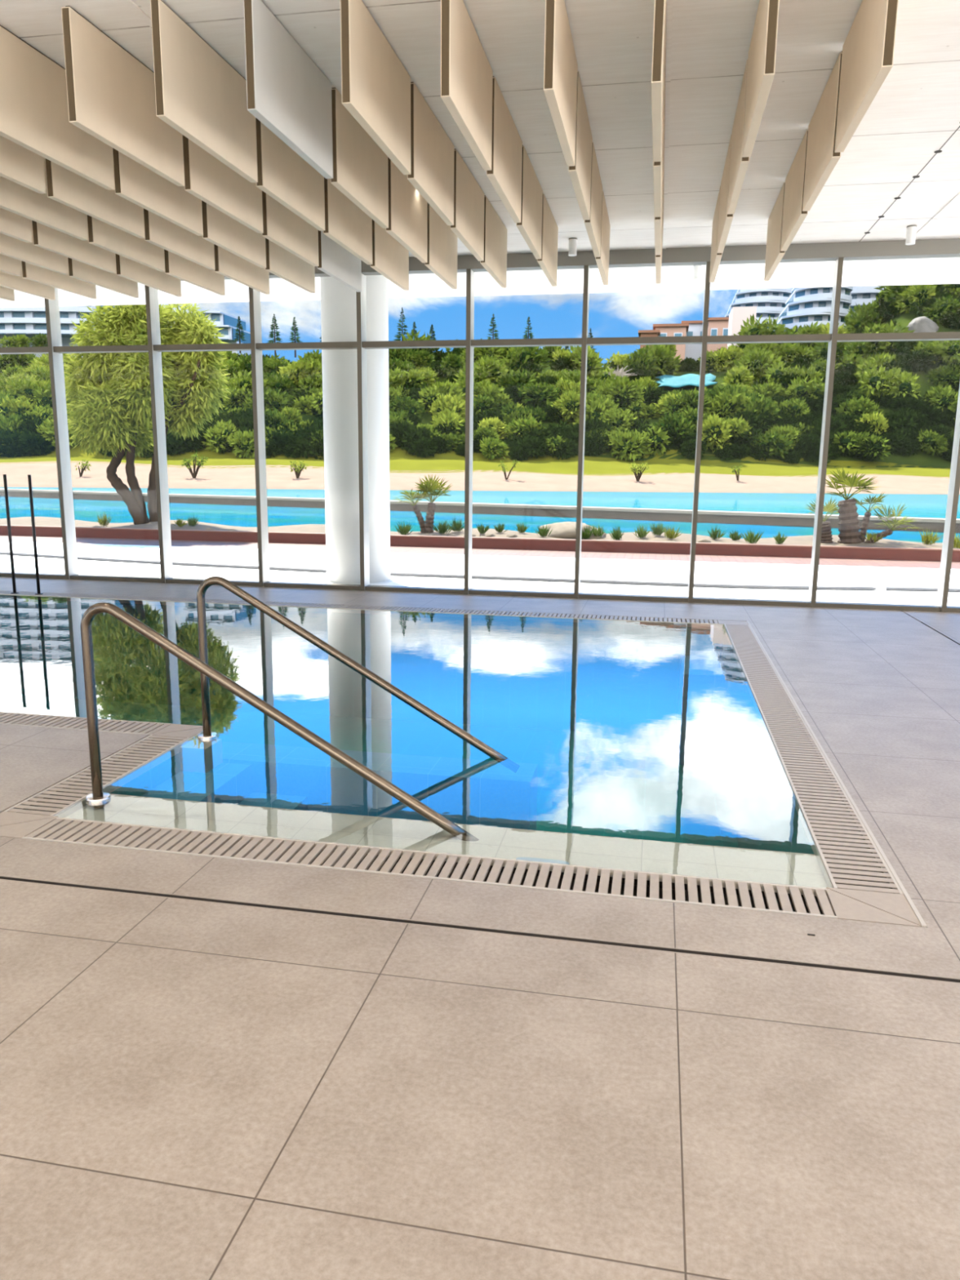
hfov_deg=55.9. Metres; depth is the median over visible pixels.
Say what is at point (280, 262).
ceiling baffle
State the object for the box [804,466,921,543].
fan palm
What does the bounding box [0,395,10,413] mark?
bush
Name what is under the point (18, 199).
ceiling baffle
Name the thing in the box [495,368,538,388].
bush
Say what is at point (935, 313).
bush
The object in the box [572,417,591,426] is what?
bush
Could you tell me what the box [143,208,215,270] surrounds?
ceiling baffle
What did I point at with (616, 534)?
grass tuft
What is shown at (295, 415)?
bush
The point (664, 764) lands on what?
swimming pool
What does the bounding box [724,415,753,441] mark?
bush
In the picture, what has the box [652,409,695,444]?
bush
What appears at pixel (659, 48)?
ceiling baffle
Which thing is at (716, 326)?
villa
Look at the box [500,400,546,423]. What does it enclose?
bush
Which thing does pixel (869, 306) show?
bush
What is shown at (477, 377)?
bush
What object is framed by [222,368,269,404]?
bush
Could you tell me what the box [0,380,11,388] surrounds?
bush
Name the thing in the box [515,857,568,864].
inlet
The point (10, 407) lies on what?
bush
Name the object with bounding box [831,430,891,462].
bush
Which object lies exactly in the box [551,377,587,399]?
bush
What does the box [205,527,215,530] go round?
rock
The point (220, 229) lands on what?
ceiling baffle
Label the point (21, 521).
planting bed
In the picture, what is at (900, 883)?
edge angle
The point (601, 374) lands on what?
bush
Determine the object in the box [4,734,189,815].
overflow grating
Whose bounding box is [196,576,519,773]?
handrail
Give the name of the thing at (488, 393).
bush
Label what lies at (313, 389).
bush
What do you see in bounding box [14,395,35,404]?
bush
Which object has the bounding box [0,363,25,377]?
bush
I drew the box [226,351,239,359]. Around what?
bush
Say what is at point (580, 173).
ceiling baffle
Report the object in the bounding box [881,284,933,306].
bush
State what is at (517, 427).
bush
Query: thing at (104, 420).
tree
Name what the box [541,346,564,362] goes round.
bush
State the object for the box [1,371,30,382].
bush
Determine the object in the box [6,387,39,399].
bush
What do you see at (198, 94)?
ceiling baffle
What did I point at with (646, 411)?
bush
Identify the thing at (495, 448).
bush
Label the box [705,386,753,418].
bush
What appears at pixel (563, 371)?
bush
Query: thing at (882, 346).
bush
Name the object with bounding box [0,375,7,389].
bush
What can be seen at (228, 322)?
apartment block
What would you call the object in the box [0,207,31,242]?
ceiling baffle
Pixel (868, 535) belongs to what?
grass tuft
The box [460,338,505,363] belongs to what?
bush
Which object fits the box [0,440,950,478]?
lawn
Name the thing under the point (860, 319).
bush
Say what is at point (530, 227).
ceiling baffle
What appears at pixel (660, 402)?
bush
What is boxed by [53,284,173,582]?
window
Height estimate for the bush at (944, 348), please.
4.503 m
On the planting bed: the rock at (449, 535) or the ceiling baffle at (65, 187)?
the rock at (449, 535)
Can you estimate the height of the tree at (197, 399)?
5.280 m
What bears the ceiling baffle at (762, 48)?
hanging from the ceiling at (900, 168)
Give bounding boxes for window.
[0,287,78,579]
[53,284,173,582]
[152,287,269,586]
[255,273,369,590]
[361,268,474,594]
[468,264,590,598]
[577,261,710,603]
[693,257,844,607]
[815,331,959,612]
[946,605,959,612]
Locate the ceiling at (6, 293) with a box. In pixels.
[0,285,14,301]
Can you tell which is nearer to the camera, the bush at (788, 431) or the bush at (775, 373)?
the bush at (788, 431)
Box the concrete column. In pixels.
[320,275,392,584]
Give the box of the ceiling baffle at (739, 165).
[727,59,749,214]
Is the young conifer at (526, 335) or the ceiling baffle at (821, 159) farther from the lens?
the young conifer at (526, 335)
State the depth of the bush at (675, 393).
110.83 m
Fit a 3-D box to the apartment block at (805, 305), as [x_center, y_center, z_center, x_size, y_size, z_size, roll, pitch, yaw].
[60.570,-58.965,164.891,11.633,21.800,17.300,3,11,11]
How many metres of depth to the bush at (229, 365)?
113.33 m
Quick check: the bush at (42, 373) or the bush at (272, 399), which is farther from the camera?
the bush at (42, 373)
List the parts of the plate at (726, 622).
plate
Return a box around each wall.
[0,488,959,533]
[0,524,959,561]
[0,535,959,568]
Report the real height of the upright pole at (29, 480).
1.420 m
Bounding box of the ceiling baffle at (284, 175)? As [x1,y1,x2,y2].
[255,117,324,231]
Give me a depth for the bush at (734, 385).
115.24 m
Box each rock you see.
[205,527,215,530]
[446,533,457,536]
[484,533,495,537]
[506,533,517,537]
[697,538,711,542]
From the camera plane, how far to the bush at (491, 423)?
102.27 m
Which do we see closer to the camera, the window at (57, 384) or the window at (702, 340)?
the window at (702, 340)
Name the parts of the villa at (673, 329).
pane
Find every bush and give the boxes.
[0,333,30,346]
[0,343,36,369]
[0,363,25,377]
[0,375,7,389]
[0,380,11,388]
[0,383,7,394]
[0,389,13,400]
[0,394,34,419]
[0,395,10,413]
[0,413,7,421]
[0,413,28,434]
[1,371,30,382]
[4,371,48,391]
[6,377,42,398]
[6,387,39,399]
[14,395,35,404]
[19,363,48,374]
[24,404,53,421]
[27,332,48,346]
[28,354,66,370]
[28,365,50,382]
[31,381,74,409]
[35,417,81,447]
[38,353,77,361]
[46,372,69,386]
[66,408,81,435]
[134,433,153,457]
[200,419,238,453]
[216,351,228,362]
[217,357,244,377]
[217,360,243,378]
[221,375,234,387]
[222,351,237,361]
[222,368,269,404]
[222,385,253,411]
[222,405,245,414]
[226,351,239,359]
[227,426,281,458]
[235,352,271,363]
[236,355,285,376]
[242,386,288,413]
[250,371,293,383]
[263,373,298,397]
[263,387,294,407]
[264,408,293,427]
[264,422,299,437]
[266,356,289,364]
[267,353,290,360]
[275,360,319,384]
[278,404,302,426]
[289,355,322,376]
[289,390,323,416]
[294,349,322,365]
[295,419,313,430]
[297,372,322,391]
[305,383,322,396]
[309,427,324,453]
[388,348,411,359]
[388,356,414,373]
[388,365,411,389]
[388,368,427,391]
[388,386,409,403]
[389,395,426,419]
[389,409,413,422]
[389,413,413,427]
[389,433,397,452]
[391,360,417,371]
[400,353,429,369]
[401,328,438,353]
[407,349,437,368]
[407,366,439,387]
[413,422,435,434]
[417,378,465,413]
[429,392,465,422]
[430,407,465,435]
[430,429,465,451]
[439,352,466,377]
[444,338,481,354]
[453,363,493,384]
[454,377,507,404]
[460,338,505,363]
[472,426,499,445]
[473,353,506,373]
[473,355,508,383]
[473,386,511,405]
[473,394,506,417]
[476,415,506,439]
[477,436,509,460]
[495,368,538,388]
[497,346,512,359]
[499,346,551,373]
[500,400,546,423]
[501,408,532,428]
[503,415,544,442]
[505,402,524,408]
[506,346,533,360]
[516,380,577,407]
[536,368,563,380]
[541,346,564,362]
[545,435,578,452]
[547,368,572,377]
[551,348,568,362]
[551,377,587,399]
[551,387,587,424]
[560,368,595,393]
[563,345,603,376]
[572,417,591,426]
[578,396,620,420]
[586,381,628,397]
[586,391,611,404]
[586,426,632,451]
[587,362,610,373]
[587,366,616,380]
[587,376,611,389]
[598,374,644,407]
[598,406,637,433]
[604,351,630,373]
[606,374,648,391]
[608,425,671,461]
[620,346,659,377]
[626,400,667,419]
[632,375,657,391]
[635,344,682,376]
[652,391,689,417]
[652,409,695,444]
[653,344,678,352]
[657,389,682,406]
[661,386,713,418]
[679,407,710,431]
[696,412,732,453]
[697,350,723,369]
[697,384,751,400]
[698,343,743,372]
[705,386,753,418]
[720,382,755,393]
[721,363,755,387]
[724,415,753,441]
[731,314,786,352]
[732,346,785,382]
[734,394,782,427]
[740,342,782,355]
[742,391,777,408]
[746,381,789,399]
[747,431,793,458]
[764,360,822,384]
[764,421,814,451]
[771,342,813,367]
[773,397,810,421]
[776,329,808,349]
[782,375,825,404]
[784,320,826,346]
[801,373,825,382]
[808,333,850,363]
[809,357,838,377]
[815,321,849,345]
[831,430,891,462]
[835,394,884,417]
[837,351,888,382]
[842,341,872,364]
[843,308,885,331]
[844,294,882,325]
[845,326,862,333]
[851,387,874,401]
[853,411,889,435]
[855,351,898,386]
[857,364,921,399]
[858,319,915,358]
[874,285,892,300]
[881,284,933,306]
[891,284,937,316]
[910,340,959,365]
[915,428,950,456]
[920,293,959,323]
[923,385,958,411]
[924,363,959,386]
[942,283,959,297]
[947,401,957,422]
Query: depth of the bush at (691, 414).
103.96 m
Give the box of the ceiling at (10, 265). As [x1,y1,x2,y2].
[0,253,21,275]
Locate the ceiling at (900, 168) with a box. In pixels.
[0,0,959,307]
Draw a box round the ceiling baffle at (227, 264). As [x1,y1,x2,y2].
[213,244,269,294]
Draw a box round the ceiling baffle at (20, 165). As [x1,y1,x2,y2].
[0,135,45,193]
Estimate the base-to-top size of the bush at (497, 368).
4.318 m
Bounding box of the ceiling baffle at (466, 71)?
[440,0,493,170]
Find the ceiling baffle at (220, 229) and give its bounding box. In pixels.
[201,200,266,267]
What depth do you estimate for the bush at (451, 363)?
120.68 m
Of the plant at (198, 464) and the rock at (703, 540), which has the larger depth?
the plant at (198, 464)
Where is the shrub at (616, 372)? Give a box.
[604,365,636,378]
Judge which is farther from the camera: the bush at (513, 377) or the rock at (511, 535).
the bush at (513, 377)
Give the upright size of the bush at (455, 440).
2.771 m
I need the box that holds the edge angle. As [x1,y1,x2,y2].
[746,621,926,927]
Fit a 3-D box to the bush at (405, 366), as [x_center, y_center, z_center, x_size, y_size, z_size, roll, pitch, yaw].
[-11.568,-35.932,121.037,7.154,4.126,5.697,6,12,27]
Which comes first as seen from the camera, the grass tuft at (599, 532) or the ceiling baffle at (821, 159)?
the ceiling baffle at (821, 159)
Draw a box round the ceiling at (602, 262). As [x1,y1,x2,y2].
[595,191,610,285]
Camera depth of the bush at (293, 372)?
114.07 m
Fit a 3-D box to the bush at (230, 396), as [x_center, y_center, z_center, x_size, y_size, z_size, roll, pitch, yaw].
[-27.850,-27.679,105.172,4.664,3.728,3.991,8,13,36]
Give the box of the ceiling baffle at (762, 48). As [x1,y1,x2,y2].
[742,0,779,157]
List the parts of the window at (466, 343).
sill rail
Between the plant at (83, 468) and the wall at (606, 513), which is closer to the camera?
the wall at (606, 513)
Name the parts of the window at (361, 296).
sill rail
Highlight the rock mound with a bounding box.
[539,521,606,538]
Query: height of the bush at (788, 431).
3.548 m
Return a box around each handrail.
[80,602,479,841]
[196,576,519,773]
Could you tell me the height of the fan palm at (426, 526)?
1.318 m
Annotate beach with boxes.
[0,461,959,494]
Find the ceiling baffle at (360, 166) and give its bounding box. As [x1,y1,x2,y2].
[330,87,388,228]
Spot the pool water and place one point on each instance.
(37, 630)
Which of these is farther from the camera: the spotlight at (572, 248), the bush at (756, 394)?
the bush at (756, 394)
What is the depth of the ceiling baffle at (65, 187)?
6.87 m
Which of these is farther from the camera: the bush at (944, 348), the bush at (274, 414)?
the bush at (944, 348)
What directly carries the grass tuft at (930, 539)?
on the planting bed
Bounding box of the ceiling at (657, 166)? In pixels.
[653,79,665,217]
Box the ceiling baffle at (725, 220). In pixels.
[716,134,733,253]
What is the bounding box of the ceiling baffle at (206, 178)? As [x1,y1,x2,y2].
[182,134,263,233]
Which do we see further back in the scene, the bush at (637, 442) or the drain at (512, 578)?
the bush at (637, 442)
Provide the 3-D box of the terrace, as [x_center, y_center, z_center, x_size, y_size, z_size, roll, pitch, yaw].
[-7.216,-1.343,15.300,100.000,0.120,5.070,3,11,11]
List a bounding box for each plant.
[74,459,91,476]
[181,452,208,478]
[288,459,307,478]
[497,459,519,479]
[628,462,648,481]
[730,464,742,480]
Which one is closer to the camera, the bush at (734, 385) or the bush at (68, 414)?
the bush at (68, 414)
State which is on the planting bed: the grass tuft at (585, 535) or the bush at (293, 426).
the grass tuft at (585, 535)
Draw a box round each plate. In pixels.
[151,724,203,740]
[717,620,748,625]
[825,887,921,927]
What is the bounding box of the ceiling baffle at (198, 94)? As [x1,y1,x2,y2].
[150,0,257,182]
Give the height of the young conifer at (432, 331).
5.824 m
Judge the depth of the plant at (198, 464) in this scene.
76.39 m
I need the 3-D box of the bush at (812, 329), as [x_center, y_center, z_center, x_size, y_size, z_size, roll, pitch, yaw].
[49.426,-45.222,135.932,7.166,5.071,11.550,-1,11,-9]
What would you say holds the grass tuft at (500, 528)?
on the planting bed
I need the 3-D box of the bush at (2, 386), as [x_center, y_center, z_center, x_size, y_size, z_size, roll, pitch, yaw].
[-58.144,-28.970,107.880,4.833,3.788,4.134,-5,12,-26]
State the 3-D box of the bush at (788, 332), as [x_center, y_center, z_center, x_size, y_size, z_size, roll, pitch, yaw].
[45.229,-43.458,133.011,6.323,4.554,5.035,3,11,14]
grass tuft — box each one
[96,513,114,526]
[173,517,187,526]
[184,514,199,526]
[394,520,413,535]
[431,520,453,533]
[446,515,464,532]
[476,521,490,533]
[493,520,507,533]
[513,521,529,533]
[533,523,552,537]
[574,523,595,539]
[589,523,607,537]
[608,525,625,540]
[633,524,652,537]
[648,521,666,536]
[662,525,682,538]
[707,524,727,539]
[728,529,742,540]
[740,527,764,543]
[772,531,786,544]
[862,530,884,542]
[919,527,943,545]
[953,533,959,548]
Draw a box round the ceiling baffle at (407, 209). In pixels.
[386,156,427,262]
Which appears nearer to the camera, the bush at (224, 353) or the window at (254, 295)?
the window at (254, 295)
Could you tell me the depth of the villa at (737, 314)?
138.40 m
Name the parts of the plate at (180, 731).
plate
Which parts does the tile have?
plate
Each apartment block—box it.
[0,305,117,357]
[173,311,251,356]
[724,288,791,328]
[773,286,853,333]
[849,285,885,312]
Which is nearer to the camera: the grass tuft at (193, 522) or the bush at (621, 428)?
the grass tuft at (193, 522)
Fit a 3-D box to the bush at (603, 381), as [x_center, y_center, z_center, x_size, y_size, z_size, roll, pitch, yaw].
[16.082,-33.334,120.171,6.378,3.478,5.621,8,13,33]
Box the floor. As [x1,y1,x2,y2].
[0,576,959,1279]
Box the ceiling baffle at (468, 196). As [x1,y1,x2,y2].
[449,148,484,261]
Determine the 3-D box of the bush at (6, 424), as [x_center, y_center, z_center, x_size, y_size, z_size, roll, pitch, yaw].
[-48.796,-21.829,94.880,4.836,4.042,4.436,9,14,39]
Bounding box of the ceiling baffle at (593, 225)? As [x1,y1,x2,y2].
[584,142,602,257]
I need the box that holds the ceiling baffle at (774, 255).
[764,182,785,280]
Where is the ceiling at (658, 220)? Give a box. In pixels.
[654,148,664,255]
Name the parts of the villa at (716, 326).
pane, pane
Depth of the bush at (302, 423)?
99.20 m
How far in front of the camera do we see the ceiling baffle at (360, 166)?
6.42 m
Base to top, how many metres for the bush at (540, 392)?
3.933 m
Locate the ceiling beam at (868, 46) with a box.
[834,0,898,152]
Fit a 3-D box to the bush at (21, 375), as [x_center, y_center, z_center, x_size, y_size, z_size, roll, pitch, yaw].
[-53.792,-29.937,108.373,5.990,4.607,4.892,8,13,35]
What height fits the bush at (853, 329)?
4.113 m
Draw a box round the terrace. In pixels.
[0,541,959,606]
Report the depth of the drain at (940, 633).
8.92 m
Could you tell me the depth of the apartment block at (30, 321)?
215.46 m
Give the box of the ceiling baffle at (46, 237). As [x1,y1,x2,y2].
[31,214,115,273]
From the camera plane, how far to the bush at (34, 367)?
116.46 m
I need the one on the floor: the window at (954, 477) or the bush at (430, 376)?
the window at (954, 477)
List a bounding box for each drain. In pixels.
[0,551,959,591]
[0,875,959,983]
[920,622,959,645]
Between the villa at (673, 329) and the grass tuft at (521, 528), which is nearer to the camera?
the grass tuft at (521, 528)
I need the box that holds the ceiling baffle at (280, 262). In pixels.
[265,238,315,293]
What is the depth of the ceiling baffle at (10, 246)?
8.53 m
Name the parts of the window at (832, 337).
sill rail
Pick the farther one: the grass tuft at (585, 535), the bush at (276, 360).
the bush at (276, 360)
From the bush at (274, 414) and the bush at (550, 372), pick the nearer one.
the bush at (274, 414)
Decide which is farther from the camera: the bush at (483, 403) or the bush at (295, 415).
the bush at (483, 403)
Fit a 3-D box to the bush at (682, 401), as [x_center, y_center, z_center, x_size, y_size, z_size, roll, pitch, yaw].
[24.813,-27.957,107.994,6.497,4.457,5.173,0,11,-4]
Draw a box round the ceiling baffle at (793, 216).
[780,129,808,251]
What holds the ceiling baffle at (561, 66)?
hanging from the ceiling at (900, 168)
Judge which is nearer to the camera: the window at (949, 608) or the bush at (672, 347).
the window at (949, 608)
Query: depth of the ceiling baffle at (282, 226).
7.86 m
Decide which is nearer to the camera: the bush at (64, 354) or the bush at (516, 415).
the bush at (516, 415)
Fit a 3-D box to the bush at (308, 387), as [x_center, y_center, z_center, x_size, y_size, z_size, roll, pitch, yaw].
[-20.249,-31.264,112.119,5.326,3.984,6.043,-9,14,-40]
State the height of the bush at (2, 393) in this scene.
2.912 m
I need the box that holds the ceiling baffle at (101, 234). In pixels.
[86,208,164,271]
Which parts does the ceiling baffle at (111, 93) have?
mounting rail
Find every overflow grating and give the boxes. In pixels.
[0,591,718,623]
[0,711,172,735]
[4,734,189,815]
[22,817,837,919]
[724,623,903,894]
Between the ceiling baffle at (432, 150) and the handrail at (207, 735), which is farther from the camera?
the ceiling baffle at (432, 150)
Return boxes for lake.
[0,487,959,519]
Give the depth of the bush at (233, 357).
121.90 m
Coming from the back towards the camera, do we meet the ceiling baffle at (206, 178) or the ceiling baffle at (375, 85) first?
the ceiling baffle at (206, 178)
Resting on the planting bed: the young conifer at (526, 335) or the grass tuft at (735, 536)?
the grass tuft at (735, 536)
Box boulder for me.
[906,316,938,332]
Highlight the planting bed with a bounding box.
[0,516,959,549]
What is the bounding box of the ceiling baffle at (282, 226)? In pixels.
[262,191,319,266]
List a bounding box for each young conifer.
[234,316,246,353]
[268,314,281,356]
[288,316,302,357]
[393,306,407,341]
[409,321,418,340]
[428,324,436,340]
[487,313,498,339]
[521,316,534,350]
[587,328,597,353]
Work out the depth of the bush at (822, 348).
122.70 m
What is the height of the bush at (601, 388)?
3.973 m
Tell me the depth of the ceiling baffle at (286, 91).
5.18 m
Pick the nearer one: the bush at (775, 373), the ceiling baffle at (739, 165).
the ceiling baffle at (739, 165)
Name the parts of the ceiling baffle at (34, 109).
mounting rail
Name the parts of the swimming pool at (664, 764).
corner seat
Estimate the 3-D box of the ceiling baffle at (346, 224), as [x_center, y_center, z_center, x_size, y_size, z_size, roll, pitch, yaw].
[-1.137,-3.697,7.849,0.050,0.587,1.157,3,11,11]
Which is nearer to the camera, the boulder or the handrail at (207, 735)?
the handrail at (207, 735)
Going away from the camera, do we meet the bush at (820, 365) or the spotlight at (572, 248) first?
the spotlight at (572, 248)
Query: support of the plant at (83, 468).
on the beach
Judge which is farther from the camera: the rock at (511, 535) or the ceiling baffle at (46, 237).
the rock at (511, 535)
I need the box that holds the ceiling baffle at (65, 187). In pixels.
[44,147,144,238]
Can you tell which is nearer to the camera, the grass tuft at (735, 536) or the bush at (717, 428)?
the grass tuft at (735, 536)
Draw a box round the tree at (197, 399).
[146,302,231,521]
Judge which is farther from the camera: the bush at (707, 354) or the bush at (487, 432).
the bush at (707, 354)
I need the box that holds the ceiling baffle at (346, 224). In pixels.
[323,177,372,264]
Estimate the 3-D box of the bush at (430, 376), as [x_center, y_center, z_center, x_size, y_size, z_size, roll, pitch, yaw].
[-7.838,-34.179,118.433,6.069,3.628,4.956,-6,13,-33]
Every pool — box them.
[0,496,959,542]
[0,594,833,888]
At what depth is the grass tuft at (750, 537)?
17.51 m
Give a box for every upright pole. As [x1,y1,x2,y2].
[3,474,18,593]
[27,475,43,594]
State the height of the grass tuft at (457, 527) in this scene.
0.356 m
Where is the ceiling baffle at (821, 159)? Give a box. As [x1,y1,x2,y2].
[802,51,842,211]
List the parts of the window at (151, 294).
sill rail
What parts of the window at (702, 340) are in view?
sill rail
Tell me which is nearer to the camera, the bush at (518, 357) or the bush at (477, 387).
the bush at (477, 387)
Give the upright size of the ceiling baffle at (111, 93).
0.587 m
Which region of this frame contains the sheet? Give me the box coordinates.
[655,373,717,387]
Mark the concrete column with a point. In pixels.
(338, 300)
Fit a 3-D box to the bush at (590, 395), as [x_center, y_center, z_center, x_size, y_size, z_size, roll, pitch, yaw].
[14.069,-28.627,110.995,5.278,3.840,5.754,0,11,-2]
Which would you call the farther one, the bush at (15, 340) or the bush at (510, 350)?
the bush at (15, 340)
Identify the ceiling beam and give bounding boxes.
[180,238,959,280]
[834,0,898,152]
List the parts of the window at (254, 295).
sill rail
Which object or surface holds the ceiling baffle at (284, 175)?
hanging from the ceiling at (900, 168)
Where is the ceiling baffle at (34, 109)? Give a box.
[0,25,114,190]
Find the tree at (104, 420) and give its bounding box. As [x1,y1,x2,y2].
[62,303,182,524]
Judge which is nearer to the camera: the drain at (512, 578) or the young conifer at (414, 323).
the drain at (512, 578)
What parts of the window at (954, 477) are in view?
sill rail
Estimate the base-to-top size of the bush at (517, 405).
2.628 m
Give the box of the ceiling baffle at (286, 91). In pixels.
[243,0,333,178]
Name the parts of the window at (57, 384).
sill rail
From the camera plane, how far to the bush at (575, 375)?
116.09 m
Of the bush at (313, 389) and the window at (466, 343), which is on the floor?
the window at (466, 343)
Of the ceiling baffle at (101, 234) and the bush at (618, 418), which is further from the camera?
the bush at (618, 418)
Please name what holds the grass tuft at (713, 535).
on the planting bed
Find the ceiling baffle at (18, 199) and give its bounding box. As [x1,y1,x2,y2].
[0,157,87,240]
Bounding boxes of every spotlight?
[568,237,577,256]
[693,265,701,280]
[905,225,916,244]
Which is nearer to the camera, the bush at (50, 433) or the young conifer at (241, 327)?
the bush at (50, 433)
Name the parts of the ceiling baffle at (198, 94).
mounting rail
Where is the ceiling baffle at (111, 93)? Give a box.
[61,5,185,186]
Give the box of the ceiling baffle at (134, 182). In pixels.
[112,147,203,235]
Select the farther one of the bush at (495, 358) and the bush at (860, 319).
the bush at (860, 319)
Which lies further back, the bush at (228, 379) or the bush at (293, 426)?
the bush at (228, 379)
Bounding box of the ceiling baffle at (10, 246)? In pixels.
[0,219,67,274]
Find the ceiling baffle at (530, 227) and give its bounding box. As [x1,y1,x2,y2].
[515,145,542,258]
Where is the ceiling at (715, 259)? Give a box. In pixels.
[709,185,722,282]
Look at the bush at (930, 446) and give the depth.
103.66 m
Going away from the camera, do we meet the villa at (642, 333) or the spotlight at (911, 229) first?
the spotlight at (911, 229)
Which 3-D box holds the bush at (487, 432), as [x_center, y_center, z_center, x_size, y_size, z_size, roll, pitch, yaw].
[0.465,-22.445,100.490,3.693,2.808,4.638,-1,11,-11]
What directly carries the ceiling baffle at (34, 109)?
hanging from the ceiling at (900, 168)
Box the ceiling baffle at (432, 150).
[407,81,453,225]
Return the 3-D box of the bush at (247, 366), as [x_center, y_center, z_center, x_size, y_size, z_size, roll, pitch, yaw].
[-27.850,-34.407,116.199,6.026,4.270,6.838,5,12,22]
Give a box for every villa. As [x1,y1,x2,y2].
[638,329,660,354]
[653,323,688,361]
[680,320,702,360]
[706,316,728,352]
[727,306,756,348]
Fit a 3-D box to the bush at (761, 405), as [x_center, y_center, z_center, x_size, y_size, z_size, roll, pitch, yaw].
[32.562,-26.716,106.679,5.895,4.544,4.694,-5,12,-27]
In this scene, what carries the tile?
in the floor
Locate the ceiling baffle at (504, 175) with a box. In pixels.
[486,75,522,222]
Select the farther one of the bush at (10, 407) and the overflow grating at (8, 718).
the bush at (10, 407)
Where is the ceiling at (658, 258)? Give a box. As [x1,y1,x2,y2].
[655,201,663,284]
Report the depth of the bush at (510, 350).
125.69 m
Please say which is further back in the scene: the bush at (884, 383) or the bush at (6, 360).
the bush at (6, 360)
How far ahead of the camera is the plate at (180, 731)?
5.36 m
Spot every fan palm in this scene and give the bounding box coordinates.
[390,473,452,533]
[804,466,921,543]
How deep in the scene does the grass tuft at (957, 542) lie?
16.83 m
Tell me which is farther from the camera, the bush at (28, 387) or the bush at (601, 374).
the bush at (601, 374)
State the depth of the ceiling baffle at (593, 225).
7.35 m
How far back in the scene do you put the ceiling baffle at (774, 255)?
8.27 m
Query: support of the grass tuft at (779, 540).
on the planting bed
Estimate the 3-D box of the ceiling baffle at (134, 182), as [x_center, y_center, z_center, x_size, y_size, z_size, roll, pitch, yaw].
[-2.417,-3.520,6.841,0.050,0.587,1.177,3,11,11]
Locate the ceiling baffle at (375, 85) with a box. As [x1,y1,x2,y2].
[340,0,410,174]
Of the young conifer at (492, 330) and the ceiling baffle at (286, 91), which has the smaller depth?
the ceiling baffle at (286, 91)
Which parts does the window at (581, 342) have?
sill rail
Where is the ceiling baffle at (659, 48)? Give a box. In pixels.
[651,0,666,161]
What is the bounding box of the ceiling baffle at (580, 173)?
[568,71,592,220]
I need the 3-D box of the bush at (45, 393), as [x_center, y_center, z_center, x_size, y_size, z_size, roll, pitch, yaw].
[-48.211,-27.425,103.263,5.599,4.319,4.458,-8,14,-38]
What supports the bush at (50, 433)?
on the lawn
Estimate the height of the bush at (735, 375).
4.179 m
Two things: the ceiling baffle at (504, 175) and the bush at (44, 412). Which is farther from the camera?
the bush at (44, 412)
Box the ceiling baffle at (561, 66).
[543,0,577,166]
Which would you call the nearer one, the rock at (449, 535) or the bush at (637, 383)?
the rock at (449, 535)
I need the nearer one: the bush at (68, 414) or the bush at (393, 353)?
the bush at (68, 414)
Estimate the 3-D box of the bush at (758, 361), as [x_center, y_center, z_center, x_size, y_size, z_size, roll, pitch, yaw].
[38.517,-37.876,125.025,7.043,5.430,6.460,3,11,11]
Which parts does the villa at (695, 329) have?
pane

